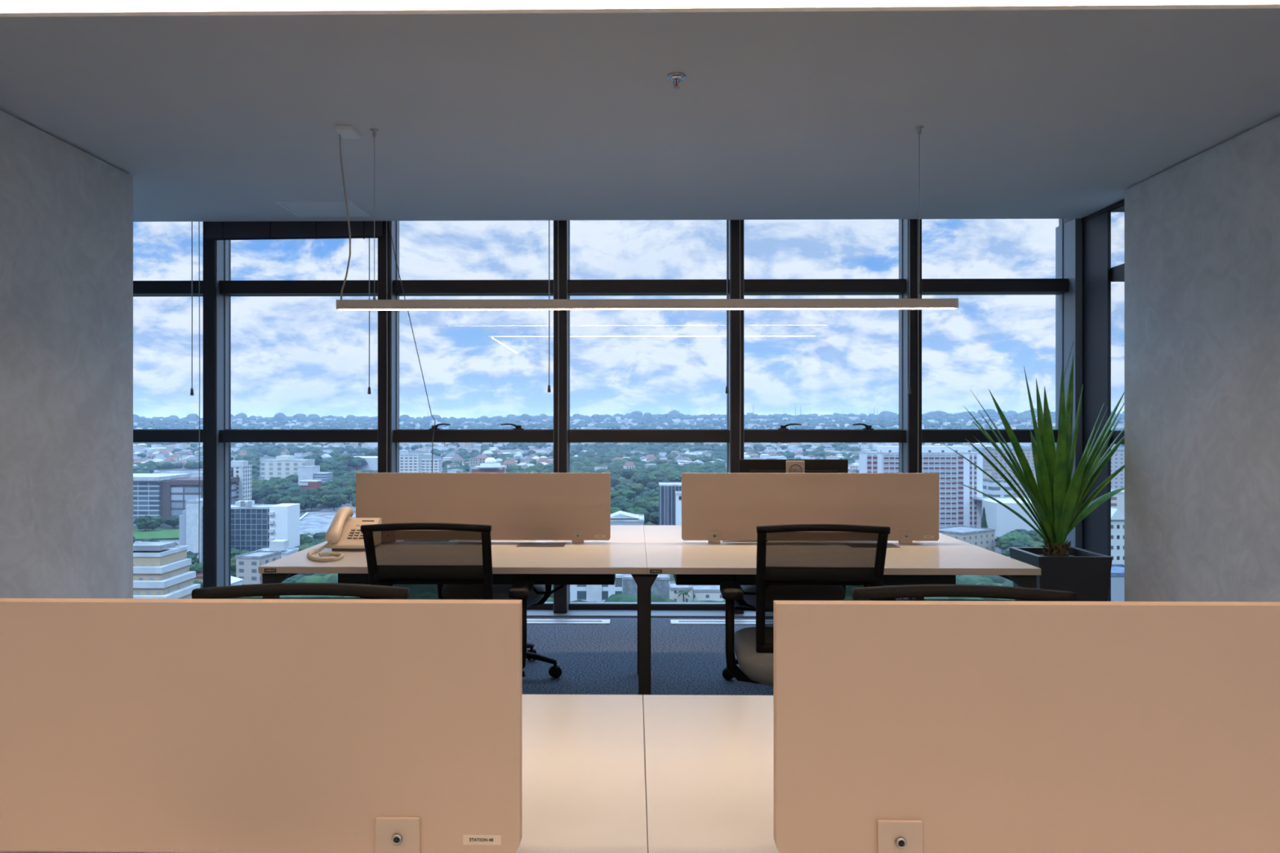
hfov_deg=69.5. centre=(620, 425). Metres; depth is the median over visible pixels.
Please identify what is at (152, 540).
tree
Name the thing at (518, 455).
house
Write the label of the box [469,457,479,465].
house
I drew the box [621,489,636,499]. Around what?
tree
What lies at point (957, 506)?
apartment slab
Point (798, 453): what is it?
house
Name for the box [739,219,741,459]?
blind cord
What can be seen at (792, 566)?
office chair
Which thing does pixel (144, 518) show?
tree
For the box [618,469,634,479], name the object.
tree
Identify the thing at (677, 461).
house
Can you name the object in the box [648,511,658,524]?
tree
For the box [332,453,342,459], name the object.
tree
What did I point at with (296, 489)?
tree
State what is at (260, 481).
tree
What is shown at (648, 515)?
tree
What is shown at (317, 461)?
tree
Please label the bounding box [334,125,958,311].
pendant light
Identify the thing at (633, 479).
tree
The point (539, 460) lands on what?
house
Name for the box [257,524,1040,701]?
desk
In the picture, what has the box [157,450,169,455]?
house
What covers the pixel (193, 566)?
tree
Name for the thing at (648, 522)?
lawn
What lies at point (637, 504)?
tree
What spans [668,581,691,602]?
house
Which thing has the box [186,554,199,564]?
tree
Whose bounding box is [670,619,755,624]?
floor vent
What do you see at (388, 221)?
blind cord
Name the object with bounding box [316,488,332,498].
tree
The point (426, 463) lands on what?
block
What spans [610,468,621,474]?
tree
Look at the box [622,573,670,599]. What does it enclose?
block
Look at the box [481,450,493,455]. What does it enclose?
house
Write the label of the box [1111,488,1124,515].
flats
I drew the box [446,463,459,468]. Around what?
house
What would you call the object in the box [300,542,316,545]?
tree
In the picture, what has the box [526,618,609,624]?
floor vent
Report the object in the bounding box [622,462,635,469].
house
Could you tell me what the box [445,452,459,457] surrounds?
house
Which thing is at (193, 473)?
building
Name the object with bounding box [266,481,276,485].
tree
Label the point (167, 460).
house
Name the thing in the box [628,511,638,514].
tree
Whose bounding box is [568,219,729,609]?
window
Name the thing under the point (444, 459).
house
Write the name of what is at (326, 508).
road
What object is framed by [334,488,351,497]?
tree
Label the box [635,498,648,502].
tree
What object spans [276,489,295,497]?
tree
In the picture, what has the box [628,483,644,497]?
tree
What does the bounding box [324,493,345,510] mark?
tree
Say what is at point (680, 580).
cable tray
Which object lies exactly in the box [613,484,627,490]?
tree
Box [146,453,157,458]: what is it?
house
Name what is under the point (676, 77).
sprinkler
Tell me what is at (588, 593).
white office
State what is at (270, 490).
tree
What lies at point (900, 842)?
socket
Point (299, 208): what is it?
ceiling vent
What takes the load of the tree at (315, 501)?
on the ground at (318, 508)
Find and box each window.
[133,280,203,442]
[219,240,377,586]
[392,221,553,609]
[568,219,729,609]
[743,219,906,608]
[921,218,1068,442]
[1109,204,1124,444]
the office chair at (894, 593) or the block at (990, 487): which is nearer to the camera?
the office chair at (894, 593)
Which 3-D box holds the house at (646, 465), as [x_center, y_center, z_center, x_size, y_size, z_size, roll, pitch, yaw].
[40.335,59.676,1240.516,13.955,15.361,17.742,0,0,-7]
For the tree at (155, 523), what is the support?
on the ground at (318, 508)
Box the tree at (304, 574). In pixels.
[303,573,313,575]
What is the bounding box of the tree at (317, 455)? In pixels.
[314,453,322,460]
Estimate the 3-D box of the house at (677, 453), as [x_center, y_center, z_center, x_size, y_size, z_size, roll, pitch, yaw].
[115.731,59.799,1774.262,20.794,16.161,11.555,0,0,9]
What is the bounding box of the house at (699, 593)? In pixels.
[691,585,724,600]
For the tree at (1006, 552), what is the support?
on the ground at (318, 508)
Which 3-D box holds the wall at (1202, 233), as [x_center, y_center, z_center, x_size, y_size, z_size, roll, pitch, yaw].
[3.028,-0.048,-0.665,0.525,2.592,11.760,0,0,1]
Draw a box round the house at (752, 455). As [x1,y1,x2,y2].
[749,453,757,457]
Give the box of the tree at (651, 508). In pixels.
[642,502,657,512]
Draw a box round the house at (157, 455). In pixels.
[155,454,165,458]
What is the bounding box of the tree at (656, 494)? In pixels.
[652,491,658,496]
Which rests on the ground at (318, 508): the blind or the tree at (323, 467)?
the tree at (323, 467)
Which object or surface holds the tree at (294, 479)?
on the ground at (318, 508)
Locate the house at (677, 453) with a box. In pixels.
[675,452,684,455]
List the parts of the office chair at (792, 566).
armrest, seat, backrest, backrest frame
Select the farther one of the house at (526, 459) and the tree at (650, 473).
the house at (526, 459)
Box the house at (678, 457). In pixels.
[674,454,684,461]
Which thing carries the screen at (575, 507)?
on the desk at (644, 552)
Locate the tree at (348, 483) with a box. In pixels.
[342,480,355,487]
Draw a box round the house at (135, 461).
[133,460,142,462]
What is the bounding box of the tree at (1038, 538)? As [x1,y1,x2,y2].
[1034,532,1044,542]
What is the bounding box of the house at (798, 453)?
[795,451,803,456]
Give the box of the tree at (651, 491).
[639,490,654,496]
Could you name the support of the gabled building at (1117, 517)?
on the ground at (318, 508)
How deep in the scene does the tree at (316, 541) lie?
458.92 m
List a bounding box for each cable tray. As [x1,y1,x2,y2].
[337,573,615,585]
[673,574,955,585]
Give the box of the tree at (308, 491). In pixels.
[300,488,319,495]
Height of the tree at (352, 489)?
17.533 m
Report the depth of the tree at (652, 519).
587.97 m
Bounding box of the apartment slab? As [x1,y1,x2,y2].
[858,445,982,527]
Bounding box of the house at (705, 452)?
[702,449,711,457]
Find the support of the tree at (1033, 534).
on the ground at (318, 508)
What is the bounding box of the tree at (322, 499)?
[319,494,330,508]
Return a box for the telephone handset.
[331,515,350,543]
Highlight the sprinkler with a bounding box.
[666,72,685,89]
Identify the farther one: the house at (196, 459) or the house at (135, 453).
the house at (135, 453)
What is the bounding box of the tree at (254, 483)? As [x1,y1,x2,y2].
[251,481,260,488]
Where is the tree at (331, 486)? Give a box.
[316,484,334,492]
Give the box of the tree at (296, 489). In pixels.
[284,485,302,493]
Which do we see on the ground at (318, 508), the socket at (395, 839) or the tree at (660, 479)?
the tree at (660, 479)
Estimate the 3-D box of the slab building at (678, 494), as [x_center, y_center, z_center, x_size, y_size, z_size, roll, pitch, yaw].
[31.203,48.538,434.531,10.086,34.419,10.500,0,0,1]
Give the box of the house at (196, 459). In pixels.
[185,456,201,462]
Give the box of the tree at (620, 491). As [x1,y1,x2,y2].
[617,488,626,495]
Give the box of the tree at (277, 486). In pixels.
[273,484,283,490]
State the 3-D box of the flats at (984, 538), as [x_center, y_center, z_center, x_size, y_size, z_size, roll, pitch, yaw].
[170.958,58.809,462.488,27.275,13.877,20.400,0,0,-35]
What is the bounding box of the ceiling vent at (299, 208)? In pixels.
[273,200,369,217]
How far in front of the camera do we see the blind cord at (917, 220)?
6.01 m
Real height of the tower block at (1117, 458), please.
47.242 m
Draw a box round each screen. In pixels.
[0,598,522,852]
[355,472,610,542]
[681,472,938,543]
[773,600,1279,852]
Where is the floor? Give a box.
[522,617,773,695]
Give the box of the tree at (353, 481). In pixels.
[351,478,355,487]
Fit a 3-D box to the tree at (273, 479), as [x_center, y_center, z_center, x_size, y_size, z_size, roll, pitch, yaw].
[-338.851,59.413,898.870,14.961,15.234,14.210,0,0,26]
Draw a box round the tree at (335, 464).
[328,460,346,470]
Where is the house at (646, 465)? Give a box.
[644,463,656,468]
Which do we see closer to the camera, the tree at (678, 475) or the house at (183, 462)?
the tree at (678, 475)
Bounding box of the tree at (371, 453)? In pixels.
[364,449,377,456]
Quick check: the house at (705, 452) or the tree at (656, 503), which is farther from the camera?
the house at (705, 452)
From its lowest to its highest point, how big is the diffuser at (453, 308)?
0.005 m
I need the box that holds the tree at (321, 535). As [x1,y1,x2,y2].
[312,532,326,540]
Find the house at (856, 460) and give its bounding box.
[853,458,858,463]
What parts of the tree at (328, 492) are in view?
crown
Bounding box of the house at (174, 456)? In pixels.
[170,453,179,461]
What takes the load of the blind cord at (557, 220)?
hanging from the ceiling
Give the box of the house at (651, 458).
[646,454,656,462]
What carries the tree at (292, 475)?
on the ground at (318, 508)
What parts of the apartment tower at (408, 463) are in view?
water tank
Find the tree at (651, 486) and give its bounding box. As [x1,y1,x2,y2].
[646,482,658,490]
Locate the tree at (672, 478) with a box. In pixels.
[665,475,679,482]
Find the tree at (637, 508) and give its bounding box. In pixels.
[626,506,648,512]
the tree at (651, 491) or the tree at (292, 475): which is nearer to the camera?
the tree at (651, 491)
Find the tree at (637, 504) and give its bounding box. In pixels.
[630,501,645,509]
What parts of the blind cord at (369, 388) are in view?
cord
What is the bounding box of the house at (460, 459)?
[449,456,463,463]
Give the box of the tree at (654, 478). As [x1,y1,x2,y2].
[648,475,657,482]
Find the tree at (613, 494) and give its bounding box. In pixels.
[610,490,621,500]
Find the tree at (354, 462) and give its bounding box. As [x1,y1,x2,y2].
[347,456,368,470]
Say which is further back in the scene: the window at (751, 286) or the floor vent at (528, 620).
the window at (751, 286)
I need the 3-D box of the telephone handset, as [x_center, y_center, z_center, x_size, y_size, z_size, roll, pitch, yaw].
[-1.158,0.428,3.805,0.040,0.094,0.195,0,0,1]
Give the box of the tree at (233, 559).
[231,557,235,571]
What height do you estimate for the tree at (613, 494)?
14.702 m
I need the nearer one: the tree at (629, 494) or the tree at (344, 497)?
the tree at (344, 497)
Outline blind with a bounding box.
[204,221,382,240]
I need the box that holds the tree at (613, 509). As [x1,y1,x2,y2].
[610,506,622,514]
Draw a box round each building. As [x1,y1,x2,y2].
[133,473,239,524]
[133,542,200,599]
[160,471,203,477]
[179,497,203,562]
[231,500,299,551]
[471,457,506,472]
[610,511,644,524]
[658,482,681,524]
[675,491,681,524]
[982,448,1037,497]
[1111,507,1124,564]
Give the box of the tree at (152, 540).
[141,537,159,542]
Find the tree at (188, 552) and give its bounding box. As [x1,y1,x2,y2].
[186,551,199,563]
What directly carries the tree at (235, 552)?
on the ground at (318, 508)
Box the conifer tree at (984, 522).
[980,506,987,528]
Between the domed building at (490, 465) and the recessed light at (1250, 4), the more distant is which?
the domed building at (490, 465)
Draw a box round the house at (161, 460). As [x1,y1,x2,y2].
[153,458,164,462]
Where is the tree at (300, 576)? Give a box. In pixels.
[284,574,305,582]
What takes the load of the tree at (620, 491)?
on the ground at (318, 508)
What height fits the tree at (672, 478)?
14.904 m
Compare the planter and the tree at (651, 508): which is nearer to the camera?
the planter
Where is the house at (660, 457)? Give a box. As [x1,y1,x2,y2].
[659,456,667,459]
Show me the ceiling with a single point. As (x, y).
(480, 109)
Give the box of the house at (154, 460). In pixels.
[145,459,159,463]
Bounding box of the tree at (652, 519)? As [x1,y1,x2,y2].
[648,512,658,524]
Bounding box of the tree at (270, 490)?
[256,484,275,498]
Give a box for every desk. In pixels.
[0,694,779,852]
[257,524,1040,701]
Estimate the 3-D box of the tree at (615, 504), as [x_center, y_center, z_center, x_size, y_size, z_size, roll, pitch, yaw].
[-2.385,59.635,643.438,14.168,15.941,13.353,0,0,-13]
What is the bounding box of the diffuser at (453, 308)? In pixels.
[453,307,954,309]
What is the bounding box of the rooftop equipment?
[235,500,254,506]
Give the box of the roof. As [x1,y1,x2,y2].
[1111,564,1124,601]
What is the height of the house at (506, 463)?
19.543 m
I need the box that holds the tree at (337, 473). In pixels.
[333,470,344,477]
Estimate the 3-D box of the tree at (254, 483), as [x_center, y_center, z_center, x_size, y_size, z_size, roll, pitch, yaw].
[-325.509,58.529,816.879,17.028,18.446,16.388,0,0,38]
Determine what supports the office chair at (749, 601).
on the floor
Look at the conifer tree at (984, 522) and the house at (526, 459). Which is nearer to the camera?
the conifer tree at (984, 522)
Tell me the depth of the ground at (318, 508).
1985.18 m
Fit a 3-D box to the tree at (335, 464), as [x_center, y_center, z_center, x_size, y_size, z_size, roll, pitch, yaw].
[-353.288,55.623,1155.062,23.419,23.476,23.255,0,0,44]
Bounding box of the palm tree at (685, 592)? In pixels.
[675,590,690,601]
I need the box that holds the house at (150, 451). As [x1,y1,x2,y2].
[146,450,155,455]
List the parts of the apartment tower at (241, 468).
water tank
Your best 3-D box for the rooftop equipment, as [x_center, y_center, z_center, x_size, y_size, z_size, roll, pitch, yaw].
[-183.299,37.960,449.800,7.001,2.180,6.000,0,0,1]
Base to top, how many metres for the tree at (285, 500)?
14.202 m
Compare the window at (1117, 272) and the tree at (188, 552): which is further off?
the tree at (188, 552)
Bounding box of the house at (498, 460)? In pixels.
[496,458,502,465]
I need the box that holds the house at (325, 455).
[320,453,332,458]
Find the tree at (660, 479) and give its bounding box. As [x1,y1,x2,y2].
[653,476,670,487]
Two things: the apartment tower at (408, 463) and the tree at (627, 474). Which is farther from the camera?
the tree at (627, 474)
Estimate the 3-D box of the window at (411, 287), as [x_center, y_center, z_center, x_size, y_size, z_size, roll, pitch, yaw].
[-0.977,-0.137,6.177,1.072,2.746,0.197,0,0,1]
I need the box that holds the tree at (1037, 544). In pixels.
[1027,539,1045,546]
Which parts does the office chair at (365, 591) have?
backrest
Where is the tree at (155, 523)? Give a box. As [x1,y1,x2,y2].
[147,519,160,529]
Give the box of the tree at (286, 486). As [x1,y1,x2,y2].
[283,482,297,489]
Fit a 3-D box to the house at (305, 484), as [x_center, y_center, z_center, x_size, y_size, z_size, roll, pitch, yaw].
[-272.538,56.833,809.779,15.857,17.597,13.200,0,0,1]
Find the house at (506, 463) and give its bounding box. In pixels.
[502,459,515,471]
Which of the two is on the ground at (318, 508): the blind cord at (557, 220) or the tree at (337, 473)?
the tree at (337, 473)
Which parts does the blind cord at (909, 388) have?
cord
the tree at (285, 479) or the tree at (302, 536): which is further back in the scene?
the tree at (285, 479)
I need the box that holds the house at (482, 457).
[475,454,488,464]
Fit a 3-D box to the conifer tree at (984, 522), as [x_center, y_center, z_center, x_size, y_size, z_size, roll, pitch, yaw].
[196.209,54.848,497.051,6.659,21.800,7.123,0,0,1]
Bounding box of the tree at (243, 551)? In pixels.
[240,549,250,554]
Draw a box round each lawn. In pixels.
[133,529,179,540]
[644,512,656,524]
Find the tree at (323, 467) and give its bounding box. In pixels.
[318,462,331,471]
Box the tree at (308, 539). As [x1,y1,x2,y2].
[303,536,314,543]
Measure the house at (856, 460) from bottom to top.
15.673 m
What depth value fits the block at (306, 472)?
905.34 m
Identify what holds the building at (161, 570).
on the ground at (318, 508)
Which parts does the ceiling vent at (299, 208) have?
panel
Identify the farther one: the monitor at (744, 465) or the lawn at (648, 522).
the lawn at (648, 522)
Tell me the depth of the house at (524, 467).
1236.85 m
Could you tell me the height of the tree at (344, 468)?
16.690 m
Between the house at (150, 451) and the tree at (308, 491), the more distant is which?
the house at (150, 451)
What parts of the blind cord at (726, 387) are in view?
cord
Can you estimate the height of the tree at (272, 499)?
15.937 m
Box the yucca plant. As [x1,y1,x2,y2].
[943,355,1124,555]
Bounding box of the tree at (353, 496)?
[348,493,355,501]
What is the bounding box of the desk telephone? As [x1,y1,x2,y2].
[306,506,381,562]
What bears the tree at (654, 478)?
on the ground at (318, 508)
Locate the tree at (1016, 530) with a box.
[1009,528,1026,533]
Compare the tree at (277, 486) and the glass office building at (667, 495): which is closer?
the glass office building at (667, 495)
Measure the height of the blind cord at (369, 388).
1.245 m
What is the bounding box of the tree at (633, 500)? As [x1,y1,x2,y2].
[628,497,639,502]
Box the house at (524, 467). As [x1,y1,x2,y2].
[516,465,528,470]
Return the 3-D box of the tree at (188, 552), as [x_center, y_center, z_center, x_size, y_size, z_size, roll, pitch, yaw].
[-190.978,60.878,403.910,12.101,12.410,11.132,0,0,-29]
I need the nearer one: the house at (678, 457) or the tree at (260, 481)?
the tree at (260, 481)
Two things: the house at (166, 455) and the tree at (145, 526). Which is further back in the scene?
the house at (166, 455)
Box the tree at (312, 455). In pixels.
[302,454,317,458]
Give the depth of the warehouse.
1305.41 m
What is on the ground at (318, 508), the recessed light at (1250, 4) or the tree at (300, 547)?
the tree at (300, 547)
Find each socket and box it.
[393,837,399,842]
[898,840,904,845]
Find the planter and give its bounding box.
[1008,546,1112,601]
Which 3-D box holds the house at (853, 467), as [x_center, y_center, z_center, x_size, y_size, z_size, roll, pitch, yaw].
[327.167,60.595,1285.713,13.020,10.286,11.685,0,0,28]
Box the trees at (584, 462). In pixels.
[133,408,1124,602]
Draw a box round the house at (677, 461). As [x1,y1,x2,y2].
[675,460,686,463]
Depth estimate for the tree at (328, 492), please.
720.74 m
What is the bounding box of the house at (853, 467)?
[848,465,858,470]
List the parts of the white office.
blank panel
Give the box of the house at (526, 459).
[520,455,533,463]
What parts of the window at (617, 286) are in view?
rail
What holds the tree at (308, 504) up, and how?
on the ground at (318, 508)
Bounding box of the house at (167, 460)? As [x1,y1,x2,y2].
[163,457,175,462]
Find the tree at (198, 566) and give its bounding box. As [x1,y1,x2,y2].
[194,562,203,572]
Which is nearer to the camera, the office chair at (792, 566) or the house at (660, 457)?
the office chair at (792, 566)
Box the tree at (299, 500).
[288,496,306,508]
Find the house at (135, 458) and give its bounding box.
[133,457,144,461]
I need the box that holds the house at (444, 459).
[442,457,452,462]
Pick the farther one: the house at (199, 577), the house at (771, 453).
the house at (771, 453)
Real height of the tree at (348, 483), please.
14.101 m
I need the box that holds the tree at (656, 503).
[648,501,658,511]
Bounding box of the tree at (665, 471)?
[661,468,671,474]
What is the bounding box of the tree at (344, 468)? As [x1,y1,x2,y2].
[336,465,351,471]
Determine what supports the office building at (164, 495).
on the ground at (318, 508)
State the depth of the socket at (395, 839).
1.06 m
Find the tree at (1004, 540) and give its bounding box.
[995,531,1026,550]
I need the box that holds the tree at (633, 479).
[631,474,644,482]
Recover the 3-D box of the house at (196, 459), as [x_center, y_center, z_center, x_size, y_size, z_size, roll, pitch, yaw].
[-686.804,59.442,1483.577,20.000,19.919,16.296,0,0,7]
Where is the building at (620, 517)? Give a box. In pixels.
[610,511,644,524]
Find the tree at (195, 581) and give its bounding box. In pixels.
[194,580,203,587]
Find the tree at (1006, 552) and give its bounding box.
[1001,547,1009,556]
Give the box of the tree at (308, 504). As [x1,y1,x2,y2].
[300,500,312,511]
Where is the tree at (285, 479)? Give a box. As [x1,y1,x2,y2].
[279,477,292,482]
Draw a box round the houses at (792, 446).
[133,416,1124,585]
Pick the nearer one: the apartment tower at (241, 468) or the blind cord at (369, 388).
the blind cord at (369, 388)
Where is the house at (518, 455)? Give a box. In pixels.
[515,452,523,458]
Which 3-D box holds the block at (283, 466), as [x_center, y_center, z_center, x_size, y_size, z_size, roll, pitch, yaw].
[-367.748,49.157,1020.631,48.858,31.264,30.400,0,0,1]
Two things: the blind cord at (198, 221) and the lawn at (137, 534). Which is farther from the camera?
the lawn at (137, 534)
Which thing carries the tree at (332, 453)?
on the ground at (318, 508)
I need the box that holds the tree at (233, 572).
[231,570,235,577]
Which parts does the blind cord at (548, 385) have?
cord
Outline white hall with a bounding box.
[972,497,1039,538]
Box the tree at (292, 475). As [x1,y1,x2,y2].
[288,474,297,477]
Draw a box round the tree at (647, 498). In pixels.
[637,496,650,502]
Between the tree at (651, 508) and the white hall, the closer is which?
the white hall
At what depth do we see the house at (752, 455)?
1728.55 m
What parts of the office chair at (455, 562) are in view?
backrest frame, backrest, armrest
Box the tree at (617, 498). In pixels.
[613,495,629,502]
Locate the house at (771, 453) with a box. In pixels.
[768,451,776,456]
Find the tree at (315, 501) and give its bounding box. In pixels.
[308,497,319,510]
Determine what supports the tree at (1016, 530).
on the ground at (318, 508)
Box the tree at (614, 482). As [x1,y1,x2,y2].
[610,477,621,487]
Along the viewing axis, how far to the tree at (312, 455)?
1427.26 m
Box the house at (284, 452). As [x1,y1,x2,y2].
[280,448,289,455]
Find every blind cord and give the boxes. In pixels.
[190,221,193,395]
[198,221,199,561]
[367,238,370,394]
[388,221,435,472]
[547,220,551,392]
[557,220,559,472]
[725,219,728,393]
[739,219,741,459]
[907,219,911,394]
[917,219,919,473]
[1063,341,1073,378]
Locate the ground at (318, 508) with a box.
[133,413,1124,592]
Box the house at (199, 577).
[194,572,203,582]
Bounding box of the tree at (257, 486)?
[252,485,267,502]
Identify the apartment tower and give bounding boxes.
[231,460,252,501]
[399,449,422,472]
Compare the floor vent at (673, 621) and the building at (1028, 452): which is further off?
the building at (1028, 452)
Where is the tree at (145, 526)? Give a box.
[136,520,151,530]
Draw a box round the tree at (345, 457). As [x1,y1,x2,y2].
[336,453,351,466]
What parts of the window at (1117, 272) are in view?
rail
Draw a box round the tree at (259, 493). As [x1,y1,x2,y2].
[251,487,266,503]
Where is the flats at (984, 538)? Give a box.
[938,525,995,552]
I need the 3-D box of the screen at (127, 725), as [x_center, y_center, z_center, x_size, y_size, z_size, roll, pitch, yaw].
[-0.670,0.357,1.084,1.107,0.302,0.038,0,0,1]
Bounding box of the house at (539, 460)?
[536,458,549,464]
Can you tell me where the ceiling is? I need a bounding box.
[0,0,1279,222]
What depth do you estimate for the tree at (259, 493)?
765.36 m
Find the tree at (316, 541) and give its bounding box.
[311,538,325,544]
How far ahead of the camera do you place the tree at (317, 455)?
1499.77 m
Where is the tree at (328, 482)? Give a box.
[321,480,337,488]
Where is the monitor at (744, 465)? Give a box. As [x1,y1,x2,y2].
[738,459,848,473]
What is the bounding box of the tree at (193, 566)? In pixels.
[189,564,199,574]
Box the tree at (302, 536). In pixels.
[299,533,311,545]
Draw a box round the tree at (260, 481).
[251,478,264,484]
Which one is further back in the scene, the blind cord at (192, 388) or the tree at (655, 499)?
the tree at (655, 499)
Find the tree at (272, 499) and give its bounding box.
[263,493,284,504]
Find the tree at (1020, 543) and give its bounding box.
[1008,539,1032,546]
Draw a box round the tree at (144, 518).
[133,515,152,530]
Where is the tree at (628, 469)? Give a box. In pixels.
[621,468,634,472]
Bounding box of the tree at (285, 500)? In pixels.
[276,496,293,504]
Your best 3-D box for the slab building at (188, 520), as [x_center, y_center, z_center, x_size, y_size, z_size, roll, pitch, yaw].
[-193.185,49.733,422.945,12.774,32.031,16.400,0,0,1]
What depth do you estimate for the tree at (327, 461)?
1375.43 m
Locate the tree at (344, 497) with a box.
[339,493,348,504]
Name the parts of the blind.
rail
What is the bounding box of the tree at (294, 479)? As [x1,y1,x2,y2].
[288,476,297,483]
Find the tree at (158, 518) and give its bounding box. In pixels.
[151,515,164,524]
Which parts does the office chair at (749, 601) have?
height lever, armrest, seat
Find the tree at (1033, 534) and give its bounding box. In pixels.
[1026,529,1040,540]
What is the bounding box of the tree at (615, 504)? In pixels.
[610,499,626,511]
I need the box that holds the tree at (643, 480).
[634,475,652,487]
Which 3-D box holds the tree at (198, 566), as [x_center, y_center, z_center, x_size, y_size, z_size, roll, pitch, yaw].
[-178.020,62.290,389.912,8.954,8.570,9.067,0,0,-16]
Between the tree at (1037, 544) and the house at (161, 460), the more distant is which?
the house at (161, 460)
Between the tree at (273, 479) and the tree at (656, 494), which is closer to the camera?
the tree at (656, 494)
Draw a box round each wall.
[0,110,133,598]
[1124,115,1279,601]
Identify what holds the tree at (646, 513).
on the ground at (318, 508)
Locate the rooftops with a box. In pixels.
[256,539,298,558]
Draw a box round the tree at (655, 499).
[648,495,658,502]
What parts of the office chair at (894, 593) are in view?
backrest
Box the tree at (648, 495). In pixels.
[640,493,654,497]
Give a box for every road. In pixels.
[133,541,179,545]
[320,500,355,511]
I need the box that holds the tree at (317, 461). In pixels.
[311,456,323,465]
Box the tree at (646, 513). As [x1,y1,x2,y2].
[637,510,649,522]
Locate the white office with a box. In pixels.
[569,573,622,602]
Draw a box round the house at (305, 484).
[298,480,321,489]
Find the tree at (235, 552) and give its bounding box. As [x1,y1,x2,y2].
[231,548,241,556]
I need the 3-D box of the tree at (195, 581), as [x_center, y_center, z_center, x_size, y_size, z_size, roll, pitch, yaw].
[-156.534,61.298,333.982,11.558,11.217,10.740,0,0,34]
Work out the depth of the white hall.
514.21 m
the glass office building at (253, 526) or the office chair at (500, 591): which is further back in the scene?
the glass office building at (253, 526)
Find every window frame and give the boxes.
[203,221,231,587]
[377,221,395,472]
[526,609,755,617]
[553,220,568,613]
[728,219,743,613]
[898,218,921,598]
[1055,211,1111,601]
[1081,199,1124,222]
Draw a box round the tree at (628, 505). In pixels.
[625,502,634,511]
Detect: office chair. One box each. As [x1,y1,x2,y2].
[191,582,409,599]
[359,522,533,676]
[493,584,561,678]
[720,524,890,686]
[722,585,755,679]
[851,584,1076,601]
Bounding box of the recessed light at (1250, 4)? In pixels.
[46,4,1279,13]
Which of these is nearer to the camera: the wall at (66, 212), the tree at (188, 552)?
the wall at (66, 212)
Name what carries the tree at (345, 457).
on the ground at (318, 508)
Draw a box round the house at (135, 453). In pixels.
[133,451,141,456]
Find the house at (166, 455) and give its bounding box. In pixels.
[163,453,170,459]
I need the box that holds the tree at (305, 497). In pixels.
[290,492,310,501]
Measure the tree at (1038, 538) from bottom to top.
11.175 m
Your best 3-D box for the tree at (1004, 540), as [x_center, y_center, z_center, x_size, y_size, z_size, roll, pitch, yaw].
[193.881,59.972,455.961,15.455,14.981,17.585,0,0,32]
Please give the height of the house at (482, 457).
19.987 m
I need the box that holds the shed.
[299,512,355,539]
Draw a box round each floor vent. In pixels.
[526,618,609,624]
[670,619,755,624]
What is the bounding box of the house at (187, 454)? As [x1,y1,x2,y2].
[182,451,192,458]
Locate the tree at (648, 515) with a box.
[639,511,650,523]
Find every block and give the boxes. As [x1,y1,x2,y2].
[235,550,281,585]
[261,455,315,483]
[297,465,332,483]
[422,458,442,472]
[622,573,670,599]
[982,467,991,478]
[982,478,1013,497]
[1111,448,1124,488]
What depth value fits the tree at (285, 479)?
961.85 m
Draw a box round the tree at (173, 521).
[164,515,179,528]
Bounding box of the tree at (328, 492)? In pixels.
[316,489,339,507]
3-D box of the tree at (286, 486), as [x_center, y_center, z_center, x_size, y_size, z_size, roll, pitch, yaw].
[-302.099,59.621,847.036,15.790,15.275,15.911,0,0,-24]
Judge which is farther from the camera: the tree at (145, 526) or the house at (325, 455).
the house at (325, 455)
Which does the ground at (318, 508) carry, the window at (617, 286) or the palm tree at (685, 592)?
the palm tree at (685, 592)
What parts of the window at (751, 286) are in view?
handle, lever, lever, handle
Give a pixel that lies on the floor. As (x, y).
(592, 659)
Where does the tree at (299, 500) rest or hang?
on the ground at (318, 508)
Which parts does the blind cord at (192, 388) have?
cord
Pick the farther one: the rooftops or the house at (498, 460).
the house at (498, 460)
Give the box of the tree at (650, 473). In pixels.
[646,472,657,477]
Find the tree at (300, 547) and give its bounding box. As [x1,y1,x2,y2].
[294,545,311,551]
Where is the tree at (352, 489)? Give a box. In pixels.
[346,485,355,502]
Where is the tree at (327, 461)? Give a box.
[323,459,334,464]
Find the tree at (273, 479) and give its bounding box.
[266,478,279,484]
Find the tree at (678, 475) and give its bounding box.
[672,473,681,482]
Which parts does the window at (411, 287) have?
handle, lever, lever, handle, rail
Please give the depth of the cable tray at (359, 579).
3.89 m
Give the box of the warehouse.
[348,456,377,470]
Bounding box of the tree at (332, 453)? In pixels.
[330,450,341,456]
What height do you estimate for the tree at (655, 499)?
14.526 m
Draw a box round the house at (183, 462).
[177,460,186,467]
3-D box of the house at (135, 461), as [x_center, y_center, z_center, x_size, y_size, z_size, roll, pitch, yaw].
[-767.016,61.503,1465.985,12.824,13.257,12.727,0,0,-17]

